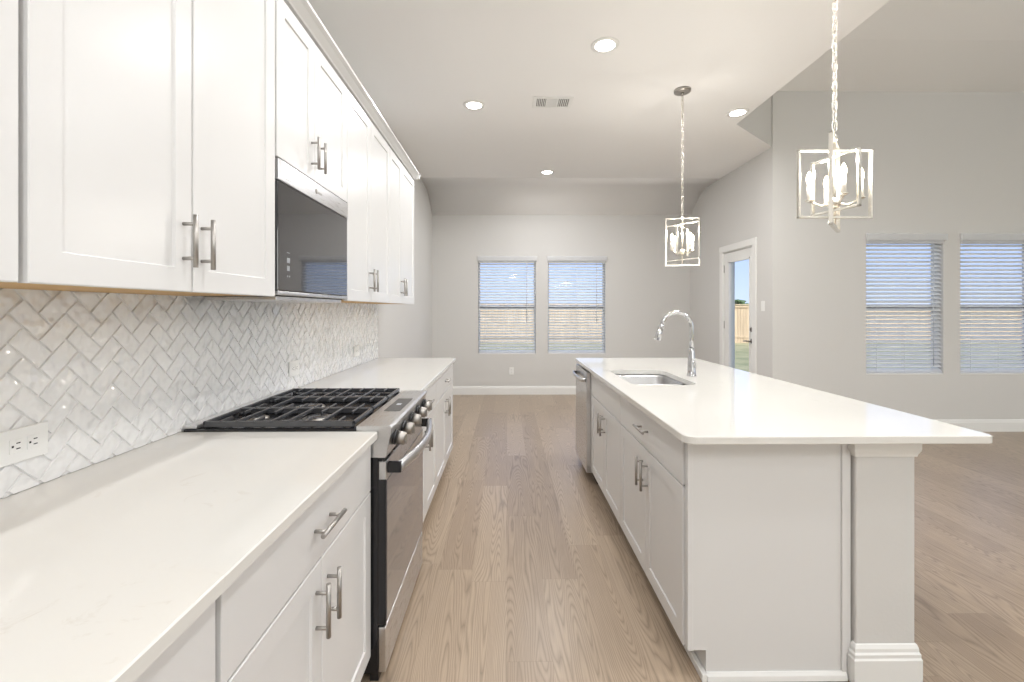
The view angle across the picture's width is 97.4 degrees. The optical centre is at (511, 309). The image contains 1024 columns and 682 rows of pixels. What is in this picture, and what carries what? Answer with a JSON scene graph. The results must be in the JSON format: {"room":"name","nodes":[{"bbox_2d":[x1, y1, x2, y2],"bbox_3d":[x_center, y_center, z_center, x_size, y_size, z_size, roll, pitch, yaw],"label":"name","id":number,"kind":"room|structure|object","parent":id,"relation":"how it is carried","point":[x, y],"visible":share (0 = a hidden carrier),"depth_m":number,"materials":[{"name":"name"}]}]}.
{"room":"kitchen","nodes":[
{"label":"kitchen","id":0,"kind":"room"},
{"bbox_2d":[181,178,431,431],"bbox_3d":[-1.281,-0.346,1.847,0.150,3.400,10.922,0,0,-1],"label":"wall","id":1,"kind":"structure","parent":0,"point":[404,330],"depth_m":5.97,"materials":[{"name":"white paint"}]},
{"bbox_2d":[0,0,17,281],"bbox_3d":[-0.997,-0.615,0.366,0.379,1.135,0.833,0,0,-1],"label":"upper cabinet","id":2,"kind":"object","parent":1,"relation":"attached to","point":[8,8],"visible":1,"depth_m":0.76,"materials":[{"name":"white wood"}]},
{"bbox_2d":[0,0,274,296],"bbox_3d":[-1.007,-0.615,1.212,0.379,1.135,0.856,0,0,-1],"label":"upper cabinet","id":3,"kind":"object","parent":1,"relation":"attached to","point":[146,128],"visible":0.96,"depth_m":1.06,"materials":[{"name":"white wood"}]},
{"bbox_2d":[0,288,377,497],"bbox_3d":[-1.200,0.194,2.051,0.013,0.489,4.090,0,0,-1],"label":"tile backsplash","id":4,"kind":"structure","parent":1,"relation":"attached to","point":[110,375],"depth_m":1.44,"materials":[{"name":"white tile"}]},
{"bbox_2d":[0,421,47,467],"bbox_3d":[-1.179,0.324,1.087,0.008,0.082,0.115,0,0,-1],"label":"wall outlet","id":5,"kind":"object","parent":4,"relation":"attached to","point":[20,444],"visible":1,"depth_m":1.08,"materials":[{"name":"white plastic"}]},
{"bbox_2d":[9,438,21,454],"bbox_3d":[-1.176,0.324,1.067,0.002,0.033,0.028,0,0,-1],"label":"socket","id":6,"kind":"object","parent":5,"relation":"attached to","point":[15,444],"depth_m":1.07,"materials":[{"name":"grey plastic"}]},
{"bbox_2d":[27,433,38,449],"bbox_3d":[-1.177,0.324,1.106,0.002,0.033,0.028,0,0,-1],"label":"socket","id":7,"kind":"object","parent":5,"relation":"attached to","point":[32,438],"depth_m":1.11,"materials":[{"name":"grey plastic"}]},
{"bbox_2d":[289,360,298,376],"bbox_3d":[-1.195,0.323,2.471,0.008,0.082,0.115,0,0,-1],"label":"wall outlet","id":8,"kind":"object","parent":4,"relation":"attached to","point":[293,365],"visible":1,"depth_m":2.46,"materials":[{"name":"white plastic"}]},
{"bbox_2d":[354,345,358,356],"bbox_3d":[-1.207,0.323,3.502,0.008,0.082,0.115,0,0,-1],"label":"wall outlet","id":9,"kind":"object","parent":4,"relation":"attached to","point":[356,348],"visible":1,"depth_m":3.49,"materials":[{"name":"white plastic"}]},
{"bbox_2d":[275,0,346,201],"bbox_3d":[-1.016,-0.873,2.007,0.379,0.618,0.727,0,0,-1],"label":"upper cabinet","id":10,"kind":"object","parent":1,"relation":"attached to","point":[311,98],"visible":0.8,"depth_m":1.91,"materials":[{"name":"white wood"}]},
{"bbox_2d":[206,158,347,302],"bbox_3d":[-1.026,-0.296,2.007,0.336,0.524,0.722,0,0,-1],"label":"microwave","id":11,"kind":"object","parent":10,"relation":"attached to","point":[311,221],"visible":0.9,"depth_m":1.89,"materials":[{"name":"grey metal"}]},
{"bbox_2d":[284,0,419,180],"bbox_3d":[-1.014,-1.210,2.046,0.389,0.055,4.194,0,0,-1],"label":"crown molding","id":12,"kind":"structure","parent":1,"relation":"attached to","point":[303,11],"depth_m":2.28,"materials":[{"name":"white wood"}]},
{"bbox_2d":[341,89,389,302],"bbox_3d":[-1.025,-0.615,2.806,0.379,1.135,0.864,0,0,-1],"label":"upper cabinet","id":13,"kind":"object","parent":1,"relation":"attached to","point":[368,153],"visible":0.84,"depth_m":2.73,"materials":[{"name":"white wood"}]},
{"bbox_2d":[364,148,413,303],"bbox_3d":[-1.035,-0.615,3.668,0.379,1.135,0.855,0,0,-1],"label":"upper cabinet","id":14,"kind":"object","parent":1,"relation":"attached to","point":[401,182],"visible":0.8,"depth_m":3.60,"materials":[{"name":"white wood"}]},
{"bbox_2d":[432,215,689,385],"bbox_3d":[0.718,-0.346,7.256,4.271,3.400,0.150,0,0,-1],"label":"wall","id":15,"kind":"structure","parent":0,"point":[639,288],"depth_m":7.18,"materials":[{"name":"white paint"}]},
{"bbox_2d":[478,263,535,353],"bbox_3d":[-0.080,-0.037,7.248,0.915,1.497,0.148,0,0,-1],"label":"window","id":16,"kind":"structure","parent":15,"relation":"in","point":[479,263],"depth_m":7.24,"materials":[{"name":"white plastic"}]},
{"bbox_2d":[477,256,536,352],"bbox_3d":[-0.074,-0.076,7.186,0.949,1.544,0.093,0,0,-1],"label":"window blind","id":17,"kind":"object","parent":16,"relation":"attached to","point":[482,259],"visible":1,"depth_m":7.20,"materials":[{"name":"white plastic"}]},
{"bbox_2d":[509,367,513,374],"bbox_3d":[-0.008,0.980,7.168,0.072,0.115,0.008,0,0,-1],"label":"wall outlet","id":18,"kind":"object","parent":15,"relation":"attached to","point":[511,369],"visible":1,"depth_m":7.17,"materials":[{"name":"white plastic"}]},
{"bbox_2d":[453,386,575,394],"bbox_3d":[0.793,1.288,7.173,4.120,0.133,0.016,0,0,-1],"label":"baseboard","id":19,"kind":"structure","parent":15,"relation":"attached to","point":[457,390],"depth_m":7.16,"materials":[{"name":"white paint"}]},
{"bbox_2d":[548,263,604,353],"bbox_3d":[1.032,-0.037,7.260,0.920,1.497,0.148,0,0,-1],"label":"window","id":20,"kind":"structure","parent":15,"relation":"in","point":[548,263],"depth_m":7.25,"materials":[{"name":"white plastic"}]},
{"bbox_2d":[547,256,606,352],"bbox_3d":[1.038,-0.076,7.199,0.954,1.544,0.093,0,0,-1],"label":"window blind","id":21,"kind":"object","parent":20,"relation":"attached to","point":[551,259],"visible":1,"depth_m":7.21,"materials":[{"name":"white plastic"}]},
{"bbox_2d":[420,177,719,214],"bbox_3d":[0.798,-1.839,6.745,4.420,0.815,1.172,0,0,-1],"label":"ceiling","id":22,"kind":"structure","parent":0,"point":[447,196],"depth_m":6.84,"materials":[{"name":"white paint"}]},
{"bbox_2d":[308,0,889,177],"bbox_3d":[0.860,-2.824,1.285,4.420,2.045,9.750,0,0,-1],"label":"ceiling","id":23,"kind":"structure","parent":0,"point":[418,62],"depth_m":3.46,"materials":[{"name":"white paint"}]},
{"bbox_2d":[463,100,484,109],"bbox_3d":[-0.334,-1.796,3.963,0.190,0.008,0.190,0,0,-1],"label":"recessed light","id":24,"kind":"object","parent":23,"relation":"in","point":[471,104],"visible":1,"depth_m":3.96,"materials":[{"name":"white plastic"}]},
{"bbox_2d":[540,170,553,174],"bbox_3d":[0.459,-1.796,5.895,0.190,0.008,0.190,0,0,-1],"label":"recessed light","id":25,"kind":"object","parent":23,"relation":"in","point":[546,172],"visible":1,"depth_m":5.89,"materials":[{"name":"white plastic"}]},
{"bbox_2d":[532,97,573,108],"bbox_3d":[0.350,-1.797,3.909,0.340,0.008,0.210,0,0,-1],"label":"ceiling vent","id":26,"kind":"object","parent":23,"relation":"in","point":[538,102],"visible":1,"depth_m":3.90,"materials":[{"name":"white plastic"}]},
{"bbox_2d":[591,37,618,53],"bbox_3d":[0.633,-1.796,3.064,0.190,0.008,0.190,0,0,-1],"label":"recessed light","id":27,"kind":"object","parent":23,"relation":"in","point":[602,45],"visible":1,"depth_m":3.06,"materials":[{"name":"white plastic"}]},
{"bbox_2d":[665,86,700,265],"bbox_3d":[1.398,-1.079,3.692,0.271,1.442,0.212,0,0,20],"label":"pendant light","id":28,"kind":"object","parent":23,"relation":"hanging from","point":[681,91],"visible":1,"depth_m":3.69,"materials":[{"name":"silver metal"}]},
{"bbox_2d":[726,108,748,116],"bbox_3d":[2.063,-1.796,4.114,0.190,0.008,0.190,0,0,-1],"label":"recessed light","id":29,"kind":"object","parent":23,"relation":"in","point":[738,112],"visible":1,"depth_m":4.10,"materials":[{"name":"white plastic"}]},
{"bbox_2d":[797,0,872,232],"bbox_3d":[1.429,-1.079,1.993,0.271,1.442,0.212,0,0,-38],"label":"pendant light","id":30,"kind":"object","parent":23,"relation":"hanging from","point":[832,200],"visible":1,"depth_m":1.99,"materials":[{"name":"silver metal"}]},
{"bbox_2d":[361,395,1023,681],"bbox_3d":[3.587,1.384,1.827,9.885,0.060,11.072,0,0,-1],"label":"floor","id":31,"kind":"structure","parent":0,"point":[528,572],"depth_m":2.33,"materials":[{"name":"brown wood"}]},
{"bbox_2d":[134,601,214,681],"bbox_3d":[-0.820,0.912,0.325,0.732,0.884,0.867,0,0,-1],"label":"base cabinet","id":32,"kind":"object","parent":31,"relation":"on","point":[191,657],"visible":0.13,"depth_m":0.70,"materials":[{"name":"white wood"}]},
{"bbox_2d":[0,431,376,681],"bbox_3d":[-0.834,0.455,0.756,0.716,0.029,1.732,0,0,-1],"label":"countertop","id":33,"kind":"structure","parent":32,"relation":"on","point":[105,564],"depth_m":0.86,"materials":[{"name":"white stone"}]},
{"bbox_2d":[215,446,370,681],"bbox_3d":[-0.830,0.912,1.191,0.732,0.884,0.855,0,0,-1],"label":"base cabinet","id":34,"kind":"object","parent":31,"relation":"on","point":[301,611],"visible":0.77,"depth_m":1.12,"materials":[{"name":"white wood"}]},
{"bbox_2d":[184,388,431,680],"bbox_3d":[-0.779,0.880,1.990,0.818,0.948,0.730,0,0,-1],"label":"gas range","id":35,"kind":"object","parent":31,"relation":"on","point":[396,492],"visible":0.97,"depth_m":1.79,"materials":[{"name":"silver metal"}]},
{"bbox_2d":[184,392,399,431],"bbox_3d":[-0.879,0.440,1.989,0.618,0.016,0.730,0,0,-1],"label":"cooktop","id":36,"kind":"object","parent":35,"relation":"in","point":[198,426],"depth_m":1.79,"materials":[{"name":"black metal"}]},
{"bbox_2d":[422,381,435,521],"bbox_3d":[-0.848,0.912,2.734,0.732,0.884,0.742,0,0,-1],"label":"base cabinet","id":37,"kind":"object","parent":31,"relation":"on","point":[429,453],"visible":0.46,"depth_m":2.88,"materials":[{"name":"white wood"}]},
{"bbox_2d":[435,364,452,488],"bbox_3d":[-0.858,0.912,3.591,0.732,0.884,0.967,0,0,-1],"label":"base cabinet","id":38,"kind":"object","parent":31,"relation":"on","point":[444,383],"visible":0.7,"depth_m":3.52,"materials":[{"name":"white wood"}]},
{"bbox_2d":[298,358,455,391],"bbox_3d":[-0.862,0.455,3.229,0.716,0.029,1.746,0,0,-1],"label":"countertop","id":39,"kind":"structure","parent":38,"relation":"on","point":[402,373],"depth_m":3.05,"materials":[{"name":"white stone"}]},
{"bbox_2d":[572,364,597,483],"bbox_3d":[0.871,0.913,3.765,0.689,0.882,0.550,0,0,-1],"label":"dishwasher","id":40,"kind":"object","parent":31,"relation":"on","point":[583,376],"visible":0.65,"depth_m":3.63,"materials":[{"name":"grey metal"}]},
{"bbox_2d":[591,373,620,523],"bbox_3d":[0.902,0.917,3.039,0.646,0.873,0.886,0,0,-1],"label":"base cabinet","id":41,"kind":"object","parent":31,"relation":"on","point":[605,402],"visible":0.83,"depth_m":2.96,"materials":[{"name":"white wood"}]},
{"bbox_2d":[620,395,702,665],"bbox_3d":[0.912,0.912,2.132,0.646,0.884,0.922,0,0,-1],"label":"base cabinet","id":42,"kind":"object","parent":31,"relation":"on","point":[652,459],"visible":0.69,"depth_m":1.98,"materials":[{"name":"white wood"}]},
{"bbox_2d":[575,358,992,444],"bbox_3d":[1.129,0.455,2.830,1.087,0.029,2.536,0,0,-1],"label":"countertop","id":43,"kind":"structure","parent":42,"relation":"on","point":[722,405],"depth_m":1.92,"materials":[{"name":"white stone"}]},
{"bbox_2d":[615,374,682,384],"bbox_3d":[0.896,0.571,2.945,0.400,0.201,0.660,0,0,-1],"label":"sink","id":44,"kind":"object","parent":43,"relation":"in","point":[638,379],"visible":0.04,"depth_m":3.27,"materials":[{"name":"silver metal"}]},
{"bbox_2d":[654,310,696,376],"bbox_3d":[1.076,0.222,2.953,0.279,0.436,0.092,0,0,-1],"label":"kitchen faucet","id":45,"kind":"object","parent":43,"relation":"on","point":[691,367],"visible":1,"depth_m":2.96,"materials":[{"name":"silver metal"}]},
{"bbox_2d":[683,443,850,681],"bbox_3d":[0.932,0.912,2.557,0.602,0.884,1.847,0,0,-1],"label":"island end panel","id":46,"kind":"object","parent":31,"relation":"on","point":[768,527],"visible":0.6,"depth_m":1.65,"materials":[{"name":"white wood"}]},
{"bbox_2d":[690,151,764,375],"bbox_3d":[2.939,-0.346,6.239,0.150,3.400,2.233,0,0,-1],"label":"wall","id":47,"kind":"structure","parent":0,"point":[731,210],"depth_m":6.24,"materials":[{"name":"white paint"}]},
{"bbox_2d":[719,237,756,373],"bbox_3d":[2.934,0.253,5.731,0.171,2.203,0.901,0,0,-1],"label":"trim","id":48,"kind":"structure","parent":47,"relation":"attached to","point":[752,242],"depth_m":6.03,"materials":[{"name":"white paint"}]},
{"bbox_2d":[724,247,751,372],"bbox_3d":[2.873,0.295,5.736,0.105,2.097,0.722,0,0,-1],"label":"door","id":49,"kind":"structure","parent":47,"relation":"in","point":[744,254],"depth_m":5.96,"materials":[{"name":"white paint"}]},
{"bbox_2d":[761,301,764,310],"bbox_3d":[2.872,-0.040,5.150,0.009,0.115,0.072,0,0,-1],"label":"light switch","id":50,"kind":"object","parent":47,"relation":"attached to","point":[762,302],"visible":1,"depth_m":5.14,"materials":[{"name":"white plastic"}]},
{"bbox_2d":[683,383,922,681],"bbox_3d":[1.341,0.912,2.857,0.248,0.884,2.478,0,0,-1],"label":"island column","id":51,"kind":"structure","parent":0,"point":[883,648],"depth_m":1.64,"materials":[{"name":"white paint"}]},
{"bbox_2d":[765,91,1023,419],"bbox_3d":[5.610,-1.246,5.078,5.465,5.200,0.150,0,0,-1],"label":"wall","id":52,"kind":"structure","parent":0,"point":[950,163],"depth_m":4.99,"materials":[{"name":"white paint"}]},
{"bbox_2d":[866,244,942,373],"bbox_3d":[4.355,-0.028,5.065,0.865,1.497,0.148,0,0,-1],"label":"window","id":53,"kind":"structure","parent":52,"relation":"in","point":[931,244],"depth_m":5.06,"materials":[{"name":"white plastic"}]},
{"bbox_2d":[866,233,947,372],"bbox_3d":[4.361,-0.066,5.004,0.899,1.544,0.093,0,0,-1],"label":"window blind","id":54,"kind":"object","parent":53,"relation":"attached to","point":[871,238],"visible":0.94,"depth_m":5.02,"materials":[{"name":"white plastic"}]},
{"bbox_2d":[936,419,1023,431],"bbox_3d":[5.611,1.288,4.995,5.465,0.133,0.016,0,0,-1],"label":"baseboard","id":55,"kind":"structure","parent":52,"relation":"attached to","point":[981,425],"depth_m":4.99,"materials":[{"name":"white paint"}]},
{"bbox_2d":[960,244,1023,373],"bbox_3d":[5.410,-0.028,5.077,0.865,1.497,0.148,0,0,-1],"label":"window","id":56,"kind":"structure","parent":52,"relation":"in","point":[1023,244],"depth_m":5.07,"materials":[{"name":"white plastic"}]},
{"bbox_2d":[960,234,1023,372],"bbox_3d":[5.416,-0.066,5.016,0.899,1.544,0.093,0,0,-1],"label":"window blind","id":57,"kind":"object","parent":56,"relation":"attached to","point":[970,239],"visible":0.92,"depth_m":5.02,"materials":[{"name":"white plastic"}]},
{"bbox_2d":[778,0,1023,91],"bbox_3d":[5.372,-3.281,0.731,6.339,1.730,8.839,0,0,-1],"label":"ceiling","id":58,"kind":"structure","parent":0,"point":[905,45],"depth_m":4.44,"materials":[{"name":"white paint"}]},
{"label":"outside","id":59,"kind":"structure","parent":0,"visible":0},
{"bbox_2d":[480,324,1021,371],"bbox_3d":[7.386,1.629,10.085,75.000,0.050,100.000,0,0,-1],"label":"lawn","id":60,"kind":"structure","parent":59,"point":[741,349],"depth_m":17.19,"materials":[{"name":"plant"}]},
{"bbox_2d":[735,299,748,303],"bbox_3d":[13.614,0.494,27.141,1.349,2.219,1.281,0,0,-1],"label":"tree","id":61,"kind":"object","parent":60,"relation":"on","point":[737,301],"visible":0.29,"depth_m":26.84,"materials":[{"name":"green plant"}]},
{"bbox_2d":[480,304,1021,342],"bbox_3d":[4.822,0.674,21.566,58.135,1.860,0.220,0,0,-1],"label":"fence","id":62,"kind":"object","parent":60,"relation":"on","point":[741,310],"visible":0.06,"depth_m":21.62,"materials":[{"name":"brown wood"}]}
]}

